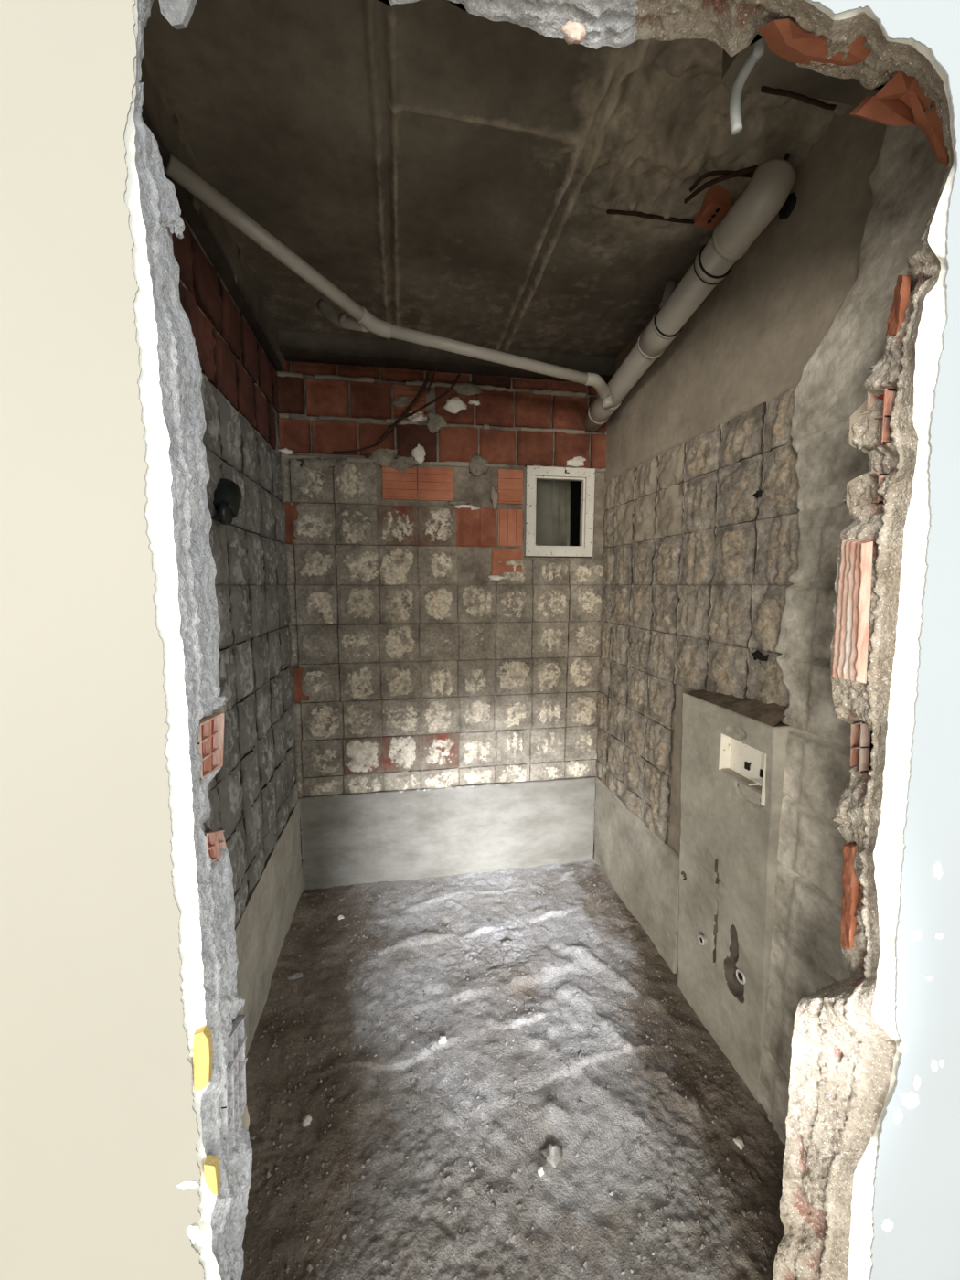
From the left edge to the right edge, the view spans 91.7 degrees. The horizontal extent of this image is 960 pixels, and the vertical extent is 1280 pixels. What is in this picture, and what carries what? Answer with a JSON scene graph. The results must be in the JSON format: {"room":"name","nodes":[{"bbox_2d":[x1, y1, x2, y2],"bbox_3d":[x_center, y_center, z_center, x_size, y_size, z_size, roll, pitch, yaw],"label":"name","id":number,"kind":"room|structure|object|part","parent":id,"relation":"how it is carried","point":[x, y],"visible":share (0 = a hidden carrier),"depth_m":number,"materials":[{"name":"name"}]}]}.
{"room":"bathroom under renovation","nodes":[
{"label":"bathroom under renovation","id":0,"kind":"room"},
{"bbox_2d":[140,53,304,1057],"bbox_3d":[-0.853,0.063,1.521,0.147,2.820,1.775,-1,7,-9],"label":"wall","id":1,"kind":"structure","parent":0,"point":[253,796],"depth_m":1.67,"materials":[{"name":"brick"}]},
{"bbox_2d":[213,478,242,524],"bbox_3d":[-0.791,-0.429,1.443,0.096,0.156,0.166,-1,7,-9],"label":"pipe fitting","id":2,"kind":"object","parent":1,"relation":"attached to","point":[228,500],"visible":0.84,"depth_m":1.41,"materials":[{"name":"black plastic"}]},
{"bbox_2d":[275,360,607,889],"bbox_3d":[-0.146,-0.054,2.516,1.770,2.820,0.129,-1,7,-9],"label":"wall","id":3,"kind":"structure","parent":0,"point":[445,677],"depth_m":2.45,"materials":[{"name":"brick"}]},
{"bbox_2d":[333,443,376,453],"bbox_3d":[-0.608,-0.935,2.276,0.209,0.052,0.014,-1,7,-6],"label":"cable","id":4,"kind":"object","parent":3,"relation":"attached to","point":[376,443],"visible":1,"depth_m":2.28,"materials":[{"name":"black rubber"}]},
{"bbox_2d":[375,368,430,445],"bbox_3d":[-0.369,-1.118,2.252,0.284,0.334,0.037,1,7,10],"label":"rebar","id":5,"kind":"object","parent":3,"relation":"attached to","point":[424,384],"visible":1,"depth_m":2.26,"materials":[{"name":"brown metal"}]},
{"bbox_2d":[426,366,436,391],"bbox_3d":[-0.233,-1.263,2.263,0.013,0.092,0.076,-5,9,-38],"label":"rebar","id":6,"kind":"object","parent":3,"relation":"attached to","point":[434,367],"visible":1,"depth_m":2.26,"materials":[{"name":"brown metal"}]},
{"bbox_2d":[405,373,460,417],"bbox_3d":[-0.224,-1.154,2.204,0.270,0.188,0.018,1,7,7],"label":"rebar","id":7,"kind":"object","parent":3,"relation":"attached to","point":[450,389],"visible":1,"depth_m":2.20,"materials":[{"name":"metal"}]},
{"bbox_2d":[523,465,595,557],"bbox_3d":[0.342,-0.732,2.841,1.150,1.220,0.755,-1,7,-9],"label":"window","id":8,"kind":"structure","parent":3,"relation":"in","point":[559,502],"depth_m":2.50,"materials":[{"name":"white paint"}]},
{"bbox_3d":[0.422,-0.684,2.516,0.263,0.352,0.003,-1,7,-9],"label":"pane","id":9,"kind":"part","parent":8,"relation":"part of","materials":[{"name":"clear glass"}]},
{"bbox_3d":[0.423,-0.683,2.512,0.281,0.370,0.038,-1,7,-9],"label":"sash","id":10,"kind":"part","parent":8,"relation":"part of","materials":[{"name":"white paint"}]},
{"bbox_2d":[0,0,959,1279],"bbox_3d":[-0.112,-0.030,0.680,6.000,3.100,0.138,-1,7,-9],"label":"wall","id":11,"kind":"structure","parent":0,"point":[126,1150],"depth_m":0.63,"materials":[{"name":"beige paint"}]},
{"bbox_2d":[143,0,880,383],"bbox_3d":[-0.004,-1.339,1.498,1.770,0.270,1.775,-1,7,-9],"label":"ceiling","id":12,"kind":"structure","parent":0,"point":[455,174],"depth_m":1.26,"materials":[{"name":"concrete"}]},
{"bbox_2d":[163,152,613,409],"bbox_3d":[-0.185,-1.138,1.765,1.675,0.264,0.479,-5,8,-34],"label":"pipe","id":13,"kind":"object","parent":12,"relation":"attached to","point":[357,318],"visible":1,"depth_m":1.60,"materials":[{"name":"grey plastic"}]},
{"bbox_2d":[606,209,693,223],"bbox_3d":[0.548,-1.315,1.448,0.327,0.024,0.023,-1,7,-11],"label":"rebar","id":14,"kind":"object","parent":12,"relation":"attached to","point":[609,211],"visible":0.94,"depth_m":1.44,"materials":[{"name":"brown metal"}]},
{"bbox_2d":[683,164,759,203],"bbox_3d":[0.695,-1.290,1.306,0.236,0.023,0.055,4,8,33],"label":"rebar","id":15,"kind":"object","parent":12,"relation":"attached to","point":[751,169],"visible":0.83,"depth_m":1.29,"materials":[{"name":"brown metal"}]},
{"bbox_2d":[689,170,754,191],"bbox_3d":[0.746,-1.305,1.315,0.284,0.013,0.058,1,7,7],"label":"rebar","id":16,"kind":"object","parent":12,"relation":"attached to","point":[719,172],"visible":0.59,"depth_m":1.30,"materials":[{"name":"brown metal"}]},
{"bbox_2d":[729,37,765,135],"bbox_3d":[0.455,-1.063,0.778,0.053,0.370,0.023,3,7,26],"label":"conduit","id":17,"kind":"object","parent":12,"relation":"hanging from","point":[754,56],"visible":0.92,"depth_m":0.79,"materials":[{"name":"white plastic"}]},
{"bbox_2d":[783,152,789,160],"bbox_3d":[0.808,-1.277,1.279,0.015,0.040,0.094,-1,7,-12],"label":"rebar","id":18,"kind":"object","parent":12,"relation":"attached to","point":[787,154],"visible":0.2,"depth_m":1.24,"materials":[{"name":"black metal"}]},
{"bbox_2d":[760,85,836,110],"bbox_3d":[0.660,-1.120,0.963,0.182,0.011,0.011,-1,7,-13],"label":"rebar","id":19,"kind":"object","parent":12,"relation":"attached to","point":[765,90],"visible":1,"depth_m":0.96,"materials":[{"name":"brown metal"}]},
{"bbox_2d":[241,858,785,1279],"bbox_3d":[0.036,1.748,-0.013,6.000,0.330,5.560,-1,7,-9],"label":"floor","id":20,"kind":"structure","parent":0,"point":[397,1219],"depth_m":1.46,"materials":[{"name":"grey concrete"}]},
{"bbox_2d":[286,971,303,980],"bbox_3d":[-0.765,1.384,1.920,0.080,0.021,0.035,-1,7,-9],"label":"chunk","id":21,"kind":"object","parent":20,"relation":"on","point":[293,976],"visible":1,"depth_m":1.92,"materials":[{"name":"stone"}]},
{"bbox_2d":[300,1114,311,1126],"bbox_3d":[-0.522,1.451,1.404,0.030,0.026,0.029,4,8,30],"label":"chunk","id":22,"kind":"object","parent":20,"relation":"on","point":[306,1120],"visible":1,"depth_m":1.40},
{"bbox_2d":[437,1034,447,1044],"bbox_3d":[-0.133,1.408,1.639,0.030,0.022,0.029,4,8,28],"label":"chunk","id":23,"kind":"object","parent":20,"relation":"on","point":[442,1040],"visible":1,"depth_m":1.64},
{"bbox_2d":[501,939,513,946],"bbox_3d":[0.123,1.372,2.110,0.056,0.024,0.035,-1,7,-9],"label":"chunk","id":24,"kind":"object","parent":20,"relation":"on","point":[507,943],"visible":1,"depth_m":2.10,"materials":[{"name":"stone"}]},
{"bbox_2d":[245,864,783,1279],"bbox_3d":[-0.010,1.403,1.795,1.582,0.048,1.607,-1,7,-9],"label":"rubble","id":25,"kind":"object","parent":20,"relation":"on","point":[395,1256],"visible":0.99,"depth_m":1.48,"materials":[{"name":"stone"}]},
{"bbox_2d":[537,1166,544,1175],"bbox_3d":[0.168,1.464,1.284,0.019,0.028,0.021,-1,7,-9],"label":"chunk","id":26,"kind":"object","parent":20,"relation":"on","point":[540,1171],"visible":1,"depth_m":1.28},
{"bbox_2d":[540,1142,563,1167],"bbox_3d":[0.209,1.457,1.324,0.064,0.048,0.051,-4,8,-32],"label":"chunk","id":27,"kind":"object","parent":20,"relation":"on","point":[552,1153],"visible":1,"depth_m":1.31,"materials":[{"name":"stone"}]},
{"bbox_2d":[733,1136,745,1150],"bbox_3d":[0.748,1.453,1.346,0.028,0.022,0.028,-1,7,-9],"label":"chunk","id":28,"kind":"object","parent":20,"relation":"on","point":[738,1140],"visible":1,"depth_m":1.34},
{"bbox_2d":[593,105,947,1145],"bbox_3d":[0.827,0.030,1.797,0.186,2.820,1.775,-1,7,-9],"label":"wall","id":29,"kind":"structure","parent":0,"point":[730,463],"depth_m":1.45,"materials":[{"name":"concrete"}]},
{"bbox_2d":[582,158,796,431],"bbox_3d":[0.673,-1.185,1.821,0.148,0.322,1.276,-1,7,-9],"label":"pipe","id":30,"kind":"object","parent":29,"relation":"attached to","point":[773,181],"visible":0.96,"depth_m":1.43,"materials":[{"name":"grey plastic"}]},
{"bbox_2d":[698,934,707,945],"bbox_3d":[0.810,1.074,1.673,0.042,0.033,0.033,-1,7,-9],"label":"outlet","id":31,"kind":"object","parent":29,"relation":"attached to","point":[702,939],"visible":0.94,"depth_m":1.67,"materials":[{"name":"grey plastic"}]},
{"bbox_3d":[0.825,0.832,1.592,0.084,1.234,0.439,-1,7,-9],"label":"cistern casing","id":32,"kind":"part","parent":29,"relation":"part of","materials":[{"name":"grey concrete"}]},
{"bbox_2d":[685,693,789,726],"bbox_3d":[0.831,0.225,1.522,0.084,0.013,0.419,-1,7,-9],"label":"shelf","id":33,"kind":"object","parent":29,"relation":"attached to","point":[712,702],"depth_m":1.48,"materials":[{"name":"grey concrete"}]},
{"bbox_2d":[736,969,746,984],"bbox_3d":[0.853,1.079,1.499,0.042,0.041,0.041,-1,7,-9],"label":"outlet","id":34,"kind":"object","parent":29,"relation":"attached to","point":[740,975],"visible":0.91,"depth_m":1.49,"materials":[{"name":"grey plastic"}]},
{"bbox_2d":[718,733,766,805],"bbox_3d":[0.824,0.392,1.444,0.046,0.156,0.199,-1,7,-9],"label":"frame","id":35,"kind":"object","parent":29,"relation":"attached to","point":[741,761],"visible":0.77,"depth_m":1.47,"materials":[{"name":"white plastic"}]},
{"bbox_3d":[0.826,0.437,1.450,0.030,0.004,0.190,-1,7,-9],"label":"sill","id":36,"kind":"part","parent":35,"relation":"part of","materials":[{"name":"white plastic"}]},
{"bbox_3d":[0.844,0.376,1.445,0.006,0.126,0.199,-1,7,-9],"label":"plate","id":37,"kind":"part","parent":35,"relation":"part of","materials":[{"name":"white plastic"}]}
]}

